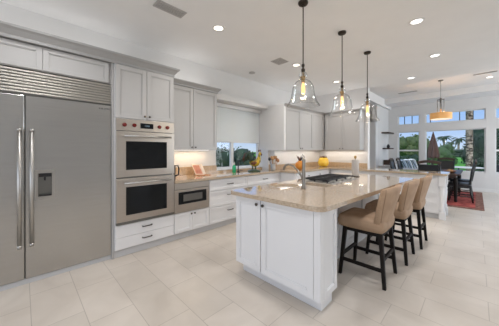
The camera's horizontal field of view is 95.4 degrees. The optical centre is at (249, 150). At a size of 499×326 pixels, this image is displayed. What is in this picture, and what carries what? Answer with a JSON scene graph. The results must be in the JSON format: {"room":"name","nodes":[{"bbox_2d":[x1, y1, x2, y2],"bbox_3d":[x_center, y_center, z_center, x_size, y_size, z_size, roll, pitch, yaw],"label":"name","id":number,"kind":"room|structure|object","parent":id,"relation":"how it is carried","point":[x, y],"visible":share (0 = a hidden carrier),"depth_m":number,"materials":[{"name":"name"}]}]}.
{"room":"kitchen","nodes":[
{"label":"kitchen","id":0,"kind":"room"},
{"bbox_2d":[0,2,318,170],"bbox_3d":[-1.623,-0.155,3.355,0.860,3.050,10.450,0,0,45],"label":"wall","id":1,"kind":"structure","parent":0,"point":[235,90],"depth_m":4.59,"materials":[{"name":"paint"}]},
{"bbox_2d":[111,63,113,259],"bbox_3d":[-1.916,0.135,3.052,0.555,2.470,0.023,0,0,45],"label":"trim","id":2,"kind":"structure","parent":1,"relation":"attached to","point":[112,64],"depth_m":2.86,"materials":[{"name":"grey paint"}]},
{"bbox_2d":[173,84,216,149],"bbox_3d":[-1.067,-0.536,4.033,0.368,1.068,0.985,0,0,45],"label":"upper cabinet","id":3,"kind":"object","parent":1,"relation":"attached to","point":[195,111],"visible":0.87,"depth_m":3.93,"materials":[{"name":"grey paint"}]},
{"bbox_2d":[174,78,220,93],"bbox_3d":[-1.038,-1.113,4.043,0.395,0.085,1.040,0,0,45],"label":"trim","id":4,"kind":"structure","parent":3,"relation":"attached to","point":[180,82],"depth_m":3.91,"materials":[{"name":"grey paint"}]},
{"bbox_2d":[175,165,261,175],"bbox_3d":[-0.602,0.379,4.753,0.023,0.152,2.665,0,0,45],"label":"backsplash","id":5,"kind":"structure","parent":1,"relation":"attached to","point":[213,168],"depth_m":4.47,"materials":[{"name":"stone"}]},
{"bbox_2d":[217,143,258,168],"bbox_3d":[-0.276,-0.300,5.254,0.060,1.420,1.400,0,0,45],"label":"window","id":6,"kind":"structure","parent":1,"relation":"in","point":[230,144],"depth_m":5.10,"materials":[{"name":"white"}]},
{"bbox_2d":[217,102,260,143],"bbox_3d":[-0.223,-0.587,5.201,0.071,0.830,1.380,0,0,45],"label":"roller blind","id":7,"kind":"object","parent":1,"relation":"attached to","point":[235,124],"visible":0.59,"depth_m":5.16,"materials":[{"name":"white fabric"}]},
{"bbox_2d":[217,166,261,170],"bbox_3d":[-0.221,0.405,5.196,0.100,0.020,1.395,0,0,45],"label":"trim","id":8,"kind":"structure","parent":1,"relation":"attached to","point":[256,166],"depth_m":5.12,"materials":[{"name":"white paint"}]},
{"bbox_2d":[286,107,324,149],"bbox_3d":[1.500,-0.509,6.077,0.348,1.002,2.165,0,0,45],"label":"upper cabinet","id":9,"kind":"object","parent":1,"relation":"attached to","point":[305,130],"visible":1,"depth_m":5.79,"materials":[{"name":"grey paint"}]},
{"bbox_2d":[269,162,366,168],"bbox_3d":[1.795,0.398,5.766,1.535,0.115,2.203,0,0,45],"label":"backsplash","id":10,"kind":"structure","parent":1,"relation":"attached to","point":[363,165],"depth_m":6.37,"materials":[{"name":"stone"}]},
{"bbox_2d":[0,190,498,325],"bbox_3d":[2.652,1.430,2.192,8.850,0.120,15.050,0,0,45],"label":"floor","id":11,"kind":"structure","parent":0,"point":[197,279],"depth_m":2.24,"materials":[{"name":"tile"}]},
{"bbox_2d":[0,65,110,291],"bbox_3d":[-2.447,0.270,2.475,0.620,2.200,1.540,0,0,45],"label":"refrigerator","id":12,"kind":"object","parent":11,"relation":"on","point":[55,131],"visible":1,"depth_m":2.46,"materials":[{"name":"silver metal"}]},
{"bbox_2d":[0,37,110,84],"bbox_3d":[-2.481,-0.970,2.495,0.542,0.260,1.580,0,0,45],"label":"upper cabinet","id":13,"kind":"object","parent":12,"relation":"on","point":[15,54],"visible":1,"depth_m":2.46,"materials":[{"name":"grey paint"}]},
{"bbox_2d":[114,63,173,257],"bbox_3d":[-1.603,0.135,3.313,0.627,2.470,0.782,0,0,45],"label":"tall cabinet","id":14,"kind":"object","parent":11,"relation":"on","point":[139,94],"visible":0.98,"depth_m":3.07,"materials":[{"name":"white paint"}]},
{"bbox_2d":[0,20,179,76],"bbox_3d":[-2.139,-1.157,2.758,0.635,0.115,2.475,0,0,45],"label":"trim","id":15,"kind":"structure","parent":14,"relation":"attached to","point":[10,30],"depth_m":2.56,"materials":[{"name":"grey paint"}]},
{"bbox_2d":[116,118,173,225],"bbox_3d":[-1.575,0.270,3.284,0.688,1.350,0.767,0,0,45],"label":"wall oven","id":16,"kind":"object","parent":14,"relation":"in","point":[144,149],"visible":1,"depth_m":3.04,"materials":[{"name":"silver metal"}]},
{"bbox_2d":[172,207,208,240],"bbox_3d":[-1.100,1.163,3.816,0.608,0.415,0.630,0,0,45],"label":"base cabinet","id":17,"kind":"object","parent":11,"relation":"on","point":[192,222],"visible":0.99,"depth_m":3.60,"materials":[{"name":"white paint"}]},
{"bbox_2d":[174,180,208,213],"bbox_3d":[-1.105,0.726,3.820,0.596,0.448,0.620,0,0,45],"label":"microwave","id":18,"kind":"object","parent":17,"relation":"in","point":[188,196],"visible":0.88,"depth_m":3.59,"materials":[{"name":"silver metal"}]},
{"bbox_2d":[207,176,246,229],"bbox_3d":[-0.550,0.934,4.359,0.617,0.872,0.913,0,0,45],"label":"base cabinet","id":19,"kind":"object","parent":11,"relation":"on","point":[222,205],"visible":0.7,"depth_m":4.08,"materials":[{"name":"white paint"}]},
{"bbox_2d":[247,172,279,186],"bbox_3d":[0.141,0.934,5.051,0.617,0.872,1.037,0,0,45],"label":"base cabinet","id":20,"kind":"object","parent":11,"relation":"on","point":[262,179],"visible":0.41,"depth_m":4.82,"materials":[{"name":"white paint"}]},
{"bbox_2d":[279,169,329,181],"bbox_3d":[1.378,0.934,5.735,0.658,0.872,1.660,0,0,45],"label":"base cabinet","id":21,"kind":"object","parent":11,"relation":"on","point":[283,176],"visible":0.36,"depth_m":5.20,"materials":[{"name":"white paint"}]},
{"bbox_2d":[231,173,413,310],"bbox_3d":[1.240,0.913,3.165,1.278,0.914,2.890,0,0,45],"label":"kitchen island","id":22,"kind":"object","parent":11,"relation":"on","point":[289,236],"visible":0.91,"depth_m":2.19,"materials":[{"name":"white paint"}]},
{"bbox_2d":[231,173,413,211],"bbox_3d":[1.240,0.477,3.165,1.278,0.042,2.890,0,0,45],"label":"island countertop","id":23,"kind":"structure","parent":22,"relation":"on","point":[317,197],"depth_m":2.52,"materials":[{"name":"beige stone"}]},
{"bbox_2d":[283,154,305,188],"bbox_3d":[0.549,0.249,2.803,0.337,0.415,0.059,0,0,45],"label":"faucet","id":24,"kind":"object","parent":23,"relation":"on","point":[303,176],"visible":0.99,"depth_m":2.69,"materials":[{"name":"silver metal"}]},
{"bbox_2d":[301,174,357,184],"bbox_3d":[1.266,0.431,3.543,0.500,0.047,0.940,0,0,45],"label":"cooktop","id":25,"kind":"object","parent":23,"relation":"in","point":[332,179],"visible":0.98,"depth_m":3.39,"materials":[{"name":"black metal"}]},
{"bbox_2d":[351,156,359,176],"bbox_3d":[1.853,0.273,3.974,0.140,0.367,0.140,0,0,45],"label":"paper towel holder","id":26,"kind":"object","parent":23,"relation":"on","point":[355,163],"visible":0.94,"depth_m":3.92,"materials":[{"name":"white paper"}]},
{"bbox_2d":[337,184,401,290],"bbox_3d":[1.344,0.866,2.517,0.567,1.012,0.563,0,0,45],"label":"bar stool","id":27,"kind":"object","parent":11,"relation":"on","point":[377,223],"visible":1,"depth_m":2.37,"materials":[{"name":"beige fabric"}]},
{"bbox_2d":[378,164,397,168],"bbox_3d":[5.392,0.965,8.786,0.395,0.810,1.210,0,0,45],"label":"sideboard","id":28,"kind":"object","parent":11,"relation":"on","point":[380,166],"visible":0.14,"depth_m":8.45,"materials":[{"name":"white paint"}]},
{"bbox_2d":[383,160,392,164],"bbox_3d":[5.487,0.465,8.938,0.260,0.189,0.460,0,0,45],"label":"storage box","id":29,"kind":"object","parent":28,"relation":"on","point":[386,162],"visible":0.69,"depth_m":8.80,"materials":[{"name":"brown wood"}]},
{"bbox_2d":[330,169,447,220],"bbox_3d":[3.190,0.934,5.466,2.369,0.872,0.630,0,0,45],"label":"base cabinet","id":30,"kind":"object","parent":11,"relation":"on","point":[435,206],"visible":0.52,"depth_m":4.61,"materials":[{"name":"white paint"}]},
{"bbox_2d":[174,165,449,183],"bbox_3d":[1.367,0.476,4.335,3.398,0.040,4.857,0,0,45],"label":"countertop","id":31,"kind":"structure","parent":30,"relation":"on","point":[220,175],"depth_m":4.75,"materials":[{"name":"beige stone"}]},
{"bbox_2d":[173,165,179,178],"bbox_3d":[-1.219,0.291,3.638,0.167,0.330,0.112,0,0,22],"label":"press","id":32,"kind":"object","parent":31,"relation":"on","point":[174,165],"visible":0.21,"depth_m":3.64,"materials":[{"name":"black metal"}]},
{"bbox_2d":[191,164,209,175],"bbox_3d":[-0.900,0.353,4.184,0.269,0.204,0.276,0,0,45],"label":"cookbook stand","id":33,"kind":"object","parent":31,"relation":"on","point":[198,169],"visible":0.98,"depth_m":4.16,"materials":[{"name":"beige"}]},
{"bbox_2d":[193,165,202,173],"bbox_3d":[-0.952,0.348,4.163,0.178,0.158,0.043,0,0,-13],"label":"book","id":34,"kind":"object","parent":33,"relation":"attached to","point":[198,169],"depth_m":4.16,"materials":[{"name":"pink paper"}]},
{"bbox_2d":[232,162,235,172],"bbox_3d":[-0.315,0.347,4.699,0.088,0.217,0.080,0,0,45],"label":"soap bottle","id":35,"kind":"object","parent":31,"relation":"on","point":[233,166],"visible":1,"depth_m":4.68,"materials":[{"name":"green"}]},
{"bbox_2d":[240,150,261,171],"bbox_3d":[0.035,0.217,4.958,0.404,0.478,0.335,0,0,45],"label":"rooster figurine","id":36,"kind":"object","parent":31,"relation":"on","point":[248,155],"visible":1,"depth_m":4.89,"materials":[{"name":"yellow ceramic"}]},
{"bbox_2d":[268,156,278,170],"bbox_3d":[0.555,0.283,5.157,0.251,0.346,0.126,0,0,-12],"label":"utensil crock","id":37,"kind":"object","parent":31,"relation":"on","point":[273,166],"visible":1,"depth_m":5.13,"materials":[{"name":"grey ceramic"}]},
{"bbox_2d":[295,155,302,169],"bbox_3d":[1.216,0.285,5.459,0.230,0.341,0.228,0,0,45],"label":"vase","id":38,"kind":"object","parent":31,"relation":"on","point":[298,164],"visible":0.88,"depth_m":5.40,"materials":[{"name":"ceramic"}]},
{"bbox_2d":[318,156,328,166],"bbox_3d":[2.086,0.303,6.399,0.284,0.305,0.284,0,0,-23],"label":"jar","id":39,"kind":"object","parent":31,"relation":"on","point":[323,161],"visible":1,"depth_m":6.30,"materials":[{"name":"ceramic"}]},
{"bbox_2d":[365,179,419,265],"bbox_3d":[1.888,0.866,2.991,0.567,1.012,0.563,0,0,45],"label":"bar stool","id":40,"kind":"object","parent":11,"relation":"on","point":[404,208],"visible":0.73,"depth_m":2.75,"materials":[{"name":"beige fabric"}]},
{"bbox_2d":[384,175,431,249],"bbox_3d":[2.405,0.866,3.436,0.567,1.012,0.563,0,0,45],"label":"bar stool","id":41,"kind":"object","parent":11,"relation":"on","point":[419,201],"visible":0.56,"depth_m":3.18,"materials":[{"name":"beige fabric"}]},
{"bbox_2d":[447,189,484,210],"bbox_3d":[5.678,1.363,6.965,2.080,0.013,3.120,0,0,45],"label":"area rug","id":42,"kind":"object","parent":11,"relation":"on","point":[462,202],"visible":0.36,"depth_m":5.93,"materials":[{"name":"red fabric"}]},
{"bbox_2d":[389,158,395,168],"bbox_3d":[4.759,0.799,7.121,0.580,1.113,0.490,0,0,45],"label":"dining chair","id":43,"kind":"object","parent":42,"relation":"on","point":[392,164],"visible":0.3,"depth_m":7.29,"materials":[{"name":"black leather"}]},
{"bbox_2d":[396,157,402,168],"bbox_3d":[5.395,0.799,7.757,0.580,1.113,0.490,0,0,45],"label":"dining chair","id":44,"kind":"object","parent":42,"relation":"on","point":[399,164],"visible":0.27,"depth_m":7.93,"materials":[{"name":"black wood"}]},
{"bbox_2d":[417,160,440,170],"bbox_3d":[4.773,0.799,5.989,0.580,1.113,0.490,0,0,-45],"label":"dining chair","id":45,"kind":"object","parent":42,"relation":"on","point":[425,167],"visible":0.23,"depth_m":5.79,"materials":[{"name":"black wood"}]},
{"bbox_2d":[417,169,462,201],"bbox_3d":[5.742,0.985,6.915,1.060,0.740,2.000,0,0,45],"label":"dining table","id":46,"kind":"object","parent":42,"relation":"on","point":[457,175],"visible":0.41,"depth_m":5.96,"materials":[{"name":"brown wood"}]},
{"bbox_2d":[444,169,455,172],"bbox_3d":[5.537,0.567,6.272,0.270,0.094,0.540,0,0,45],"label":"centerpiece","id":47,"kind":"object","parent":46,"relation":"on","point":[448,170],"visible":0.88,"depth_m":6.16,"materials":[{"name":"brown wood"}]},
{"bbox_2d":[437,157,454,179],"bbox_3d":[6.725,0.799,7.799,0.580,1.113,0.490,0,0,-45],"label":"dining chair","id":48,"kind":"object","parent":42,"relation":"on","point":[444,164],"visible":0.27,"depth_m":7.93,"materials":[{"name":"black wood"}]},
{"bbox_2d":[447,160,476,202],"bbox_3d":[5.713,0.799,6.109,0.580,1.113,0.490,0,0,45],"label":"dining chair","id":49,"kind":"object","parent":42,"relation":"on","point":[468,185],"visible":0.84,"depth_m":5.92,"materials":[{"name":"black wood"}]},
{"bbox_2d":[449,159,475,197],"bbox_3d":[6.371,0.799,6.781,0.580,1.113,0.490,0,0,45],"label":"dining chair","id":50,"kind":"object","parent":42,"relation":"on","point":[451,179],"visible":0.41,"depth_m":6.72,"materials":[{"name":"black wood"}]},
{"bbox_2d":[0,0,498,111],"bbox_3d":[2.652,-1.880,2.192,8.850,0.400,15.050,0,0,45],"label":"ceiling","id":51,"kind":"structure","parent":0,"point":[256,33],"depth_m":3.44,"materials":[{"name":"paint"}]},
{"bbox_2d":[153,0,186,17],"bbox_3d":[-0.941,-1.675,2.694,0.152,0.010,0.352,0,0,45],"label":"ceiling vent","id":52,"kind":"object","parent":51,"relation":"in","point":[159,4],"visible":1,"depth_m":2.68,"materials":[{"name":"grey metal"}]},
{"bbox_2d":[212,24,224,31],"bbox_3d":[-0.424,-1.676,3.111,0.176,0.008,0.176,0,0,45],"label":"recessed light","id":53,"kind":"object","parent":51,"relation":"in","point":[219,28],"visible":1,"depth_m":3.11,"materials":[{"name":"white paint"}]},
{"bbox_2d":[271,58,288,64],"bbox_3d":[0.566,-1.675,4.271,0.232,0.013,0.252,0,0,45],"label":"ceiling vent","id":54,"kind":"object","parent":51,"relation":"in","point":[279,61],"visible":1,"depth_m":4.26,"materials":[{"name":"grey metal"}]},
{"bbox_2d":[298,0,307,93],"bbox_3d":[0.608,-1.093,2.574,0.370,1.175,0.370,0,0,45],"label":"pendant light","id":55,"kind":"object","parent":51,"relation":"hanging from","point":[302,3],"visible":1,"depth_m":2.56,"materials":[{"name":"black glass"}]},
{"bbox_2d":[300,72,305,82],"bbox_3d":[0.608,-0.835,2.574,0.072,0.130,0.072,0,0,45],"label":"socket","id":56,"kind":"object","parent":55,"relation":"attached to","point":[303,76],"depth_m":2.56,"materials":[{"name":"gold metal"}]},
{"bbox_2d":[338,30,355,113],"bbox_3d":[1.315,-1.093,3.224,0.370,1.175,0.370,0,0,45],"label":"pendant light","id":57,"kind":"object","parent":51,"relation":"hanging from","point":[342,32],"visible":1,"depth_m":3.21,"materials":[{"name":"brown"}]},
{"bbox_2d":[364,51,378,118],"bbox_3d":[2.015,-1.093,3.882,0.370,1.175,0.370,0,0,45],"label":"pendant light","id":58,"kind":"object","parent":51,"relation":"hanging from","point":[367,53],"visible":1,"depth_m":3.87,"materials":[{"name":"brown metal"}]},
{"bbox_2d":[408,17,424,24],"bbox_3d":[2.171,-1.676,2.949,0.176,0.008,0.176,0,0,45],"label":"recessed light","id":59,"kind":"object","parent":51,"relation":"in","point":[419,20],"visible":1,"depth_m":2.95,"materials":[{"name":"white paint"}]},
{"bbox_2d":[429,53,440,57],"bbox_3d":[3.274,-1.676,4.009,0.176,0.008,0.176,0,0,45],"label":"recessed light","id":60,"kind":"object","parent":51,"relation":"in","point":[436,54],"visible":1,"depth_m":4.01,"materials":[{"name":"white paint"}]},
{"bbox_2d":[430,80,451,119],"bbox_3d":[5.367,-1.425,6.371,0.490,1.089,0.490,0,0,45],"label":"drum pendant","id":61,"kind":"object","parent":51,"relation":"hanging from","point":[440,115],"visible":1,"depth_m":6.28,"materials":[{"name":"beige"}]},
{"bbox_2d":[308,87,369,167],"bbox_3d":[2.500,-0.155,6.728,1.920,3.050,0.150,0,0,45],"label":"wall","id":62,"kind":"structure","parent":0,"point":[356,98],"depth_m":6.37,"materials":[{"name":"paint"}]},
{"bbox_2d":[325,111,363,149],"bbox_3d":[2.592,-0.509,6.269,0.960,1.002,0.348,0,0,45],"label":"upper cabinet","id":63,"kind":"object","parent":62,"relation":"attached to","point":[343,131],"visible":1,"depth_m":6.10,"materials":[{"name":"grey paint"}]},
{"bbox_2d":[284,103,365,114],"bbox_3d":[1.939,-1.040,5.591,1.015,0.060,2.230,0,0,45],"label":"trim","id":64,"kind":"structure","parent":63,"relation":"attached to","point":[285,104],"depth_m":5.93,"materials":[{"name":"grey paint"}]},
{"bbox_2d":[372,105,387,167],"bbox_3d":[3.836,-0.155,8.468,1.350,3.050,4.200,0,0,45],"label":"wall","id":65,"kind":"structure","parent":0,"point":[379,112],"depth_m":8.79,"materials":[{"name":"paint"}]},
{"bbox_2d":[370,122,377,167],"bbox_3d":[4.564,0.170,8.340,0.200,2.400,0.250,0,0,45],"label":"trim","id":66,"kind":"structure","parent":65,"relation":"attached to","point":[373,125],"depth_m":8.25,"materials":[{"name":"white paint"}]},
{"bbox_2d":[370,95,498,189],"bbox_3d":[7.973,-0.205,7.407,8.700,3.150,0.150,0,0,45],"label":"wall","id":67,"kind":"structure","parent":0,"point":[490,179],"depth_m":7.93,"materials":[{"name":"paint"}]},
{"bbox_2d":[398,114,419,168],"bbox_3d":[6.350,-0.330,9.051,0.720,2.140,0.060,0,0,45],"label":"window","id":68,"kind":"structure","parent":67,"relation":"attached to","point":[417,114],"depth_m":9.01,"materials":[{"name":"white"}]},
{"bbox_2d":[425,108,485,172],"bbox_3d":[7.290,-0.330,8.111,1.600,2.140,0.060,0,0,45],"label":"window","id":69,"kind":"structure","parent":67,"relation":"attached to","point":[484,109],"depth_m":7.83,"materials":[{"name":"white"}]},
{"bbox_2d":[447,187,498,192],"bbox_3d":[8.339,1.315,6.924,7.200,0.110,0.015,0,0,45],"label":"baseboard","id":70,"kind":"structure","parent":67,"relation":"attached to","point":[474,189],"depth_m":7.51,"materials":[{"name":"white paint"}]},
{"bbox_2d":[495,107,498,172],"bbox_3d":[8.563,-0.330,6.838,1.600,2.140,0.060,0,0,45],"label":"window","id":71,"kind":"structure","parent":67,"relation":"attached to","point":[495,107],"depth_m":7.37,"materials":[{"name":"white"}]},
{"label":"outside","id":72,"kind":"structure","parent":0,"visible":0},
{"bbox_2d":[251,152,465,170],"bbox_3d":[111.900,1.605,111.900,320.000,0.170,283.500,0,0,45],"label":"lawn","id":73,"kind":"structure","parent":72,"point":[459,160],"depth_m":24.64,"materials":[{"name":"green plant"}]},
{"bbox_2d":[400,154,428,167],"bbox_3d":[11.815,1.046,16.450,1.898,1.610,2.078,0,0,45],"label":"shrub","id":74,"kind":"object","parent":73,"relation":"on","point":[415,156],"visible":0.17,"depth_m":15.98,"materials":[{"name":"green plant"}]},
{"bbox_2d":[399,133,430,156],"bbox_3d":[17.127,0.108,24.748,5.003,3.883,4.487,0,0,45],"label":"shade tree","id":75,"kind":"object","parent":73,"relation":"on","point":[412,142],"visible":0.46,"depth_m":23.67,"materials":[{"name":"green plant"}]},
{"bbox_2d":[429,143,457,164],"bbox_3d":[22.062,0.715,26.015,2.806,3.254,3.003,0,0,45],"label":"shrub","id":76,"kind":"object","parent":73,"relation":"on","point":[446,150],"visible":0.26,"depth_m":25.49,"materials":[{"name":"green plant"}]},
{"bbox_2d":[436,136,453,144],"bbox_3d":[55.483,-1.340,64.751,4.598,5.699,4.502,0,0,45],"label":"palm tree","id":77,"kind":"object","parent":73,"relation":"on","point":[440,138],"visible":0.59,"depth_m":64.53,"materials":[{"name":"green plant"}]},
{"bbox_2d":[450,137,465,148],"bbox_3d":[55.573,-0.997,60.358,4.196,5.015,4.120,0,0,45],"label":"palm tree","id":78,"kind":"object","parent":73,"relation":"on","point":[457,141],"visible":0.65,"depth_m":60.03,"materials":[{"name":"green plant"}]},
{"bbox_2d":[454,148,462,156],"bbox_3d":[47.871,0.836,51.313,5.912,2.715,6.140,0,0,45],"label":"shade tree","id":79,"kind":"object","parent":73,"relation":"on","point":[458,151],"visible":0.2,"depth_m":50.27,"materials":[{"name":"green plant"}]},
{"bbox_2d":[466,111,472,170],"bbox_3d":[15.301,-2.545,15.808,4.793,8.110,4.787,0,0,45],"label":"palm tree","id":80,"kind":"object","parent":73,"relation":"on","point":[469,114],"visible":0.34,"depth_m":15.68,"materials":[{"name":"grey plant"}]},
{"bbox_2d":[459,129,498,166],"bbox_3d":[18.446,-0.347,18.167,2.439,4.374,2.699,0,0,-25],"label":"shade tree","id":81,"kind":"object","parent":73,"relation":"on","point":[478,134],"visible":0.34,"depth_m":17.72,"materials":[{"name":"green plant"}]},
{"bbox_2d":[474,155,498,171],"bbox_3d":[14.778,1.038,13.584,2.012,1.742,1.941,0,0,45],"label":"shrub","id":82,"kind":"object","parent":73,"relation":"on","point":[480,161],"visible":0.16,"depth_m":13.85,"materials":[{"name":"green plant"}]},
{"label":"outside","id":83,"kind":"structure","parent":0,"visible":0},
{"bbox_3d":[2.298,1.585,2.298,120.000,0.170,26.500,0,0,45],"label":"patio","id":84,"kind":"object","parent":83,"visible":0},
{"bbox_2d":[216,145,255,166],"bbox_3d":[1.270,0.745,10.981,1.812,1.960,14.651,0,0,45],"label":"hedge","id":85,"kind":"object","parent":84,"relation":"on","point":[222,155],"visible":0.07,"depth_m":8.49,"materials":[{"name":"green plant"}]},
{"bbox_2d":[399,160,407,167],"bbox_3d":[7.552,0.969,10.743,0.920,1.078,0.312,0,0,0],"label":"sling chair","id":86,"kind":"object","parent":84,"relation":"on","point":[404,163],"visible":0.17,"depth_m":10.65,"materials":[{"name":"white fabric"}]},
{"bbox_2d":[404,159,412,167],"bbox_3d":[8.126,0.969,11.230,0.920,1.078,0.312,0,0,0],"label":"sling chair","id":87,"kind":"object","parent":84,"relation":"on","point":[407,160],"visible":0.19,"depth_m":11.15,"materials":[{"name":"white fabric"}]},
{"bbox_2d":[409,159,417,168],"bbox_3d":[8.712,0.969,11.704,0.920,1.078,0.312,0,0,0],"label":"sling chair","id":88,"kind":"object","parent":84,"relation":"on","point":[412,160],"visible":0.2,"depth_m":11.60,"materials":[{"name":"white fabric"}]},
{"bbox_2d":[427,132,439,164],"bbox_3d":[8.603,0.320,10.630,0.560,2.380,0.560,0,0,45],"label":"patio umbrella","id":89,"kind":"object","parent":84,"relation":"on","point":[433,151],"visible":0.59,"depth_m":10.54,"materials":[{"name":"brown fabric"}]},
{"bbox_2d":[455,166,483,169],"bbox_3d":[9.652,1.126,10.147,1.260,0.762,1.253,0,0,45],"label":"patio table","id":90,"kind":"object","parent":84,"relation":"on","point":[458,167],"visible":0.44,"depth_m":9.95,"materials":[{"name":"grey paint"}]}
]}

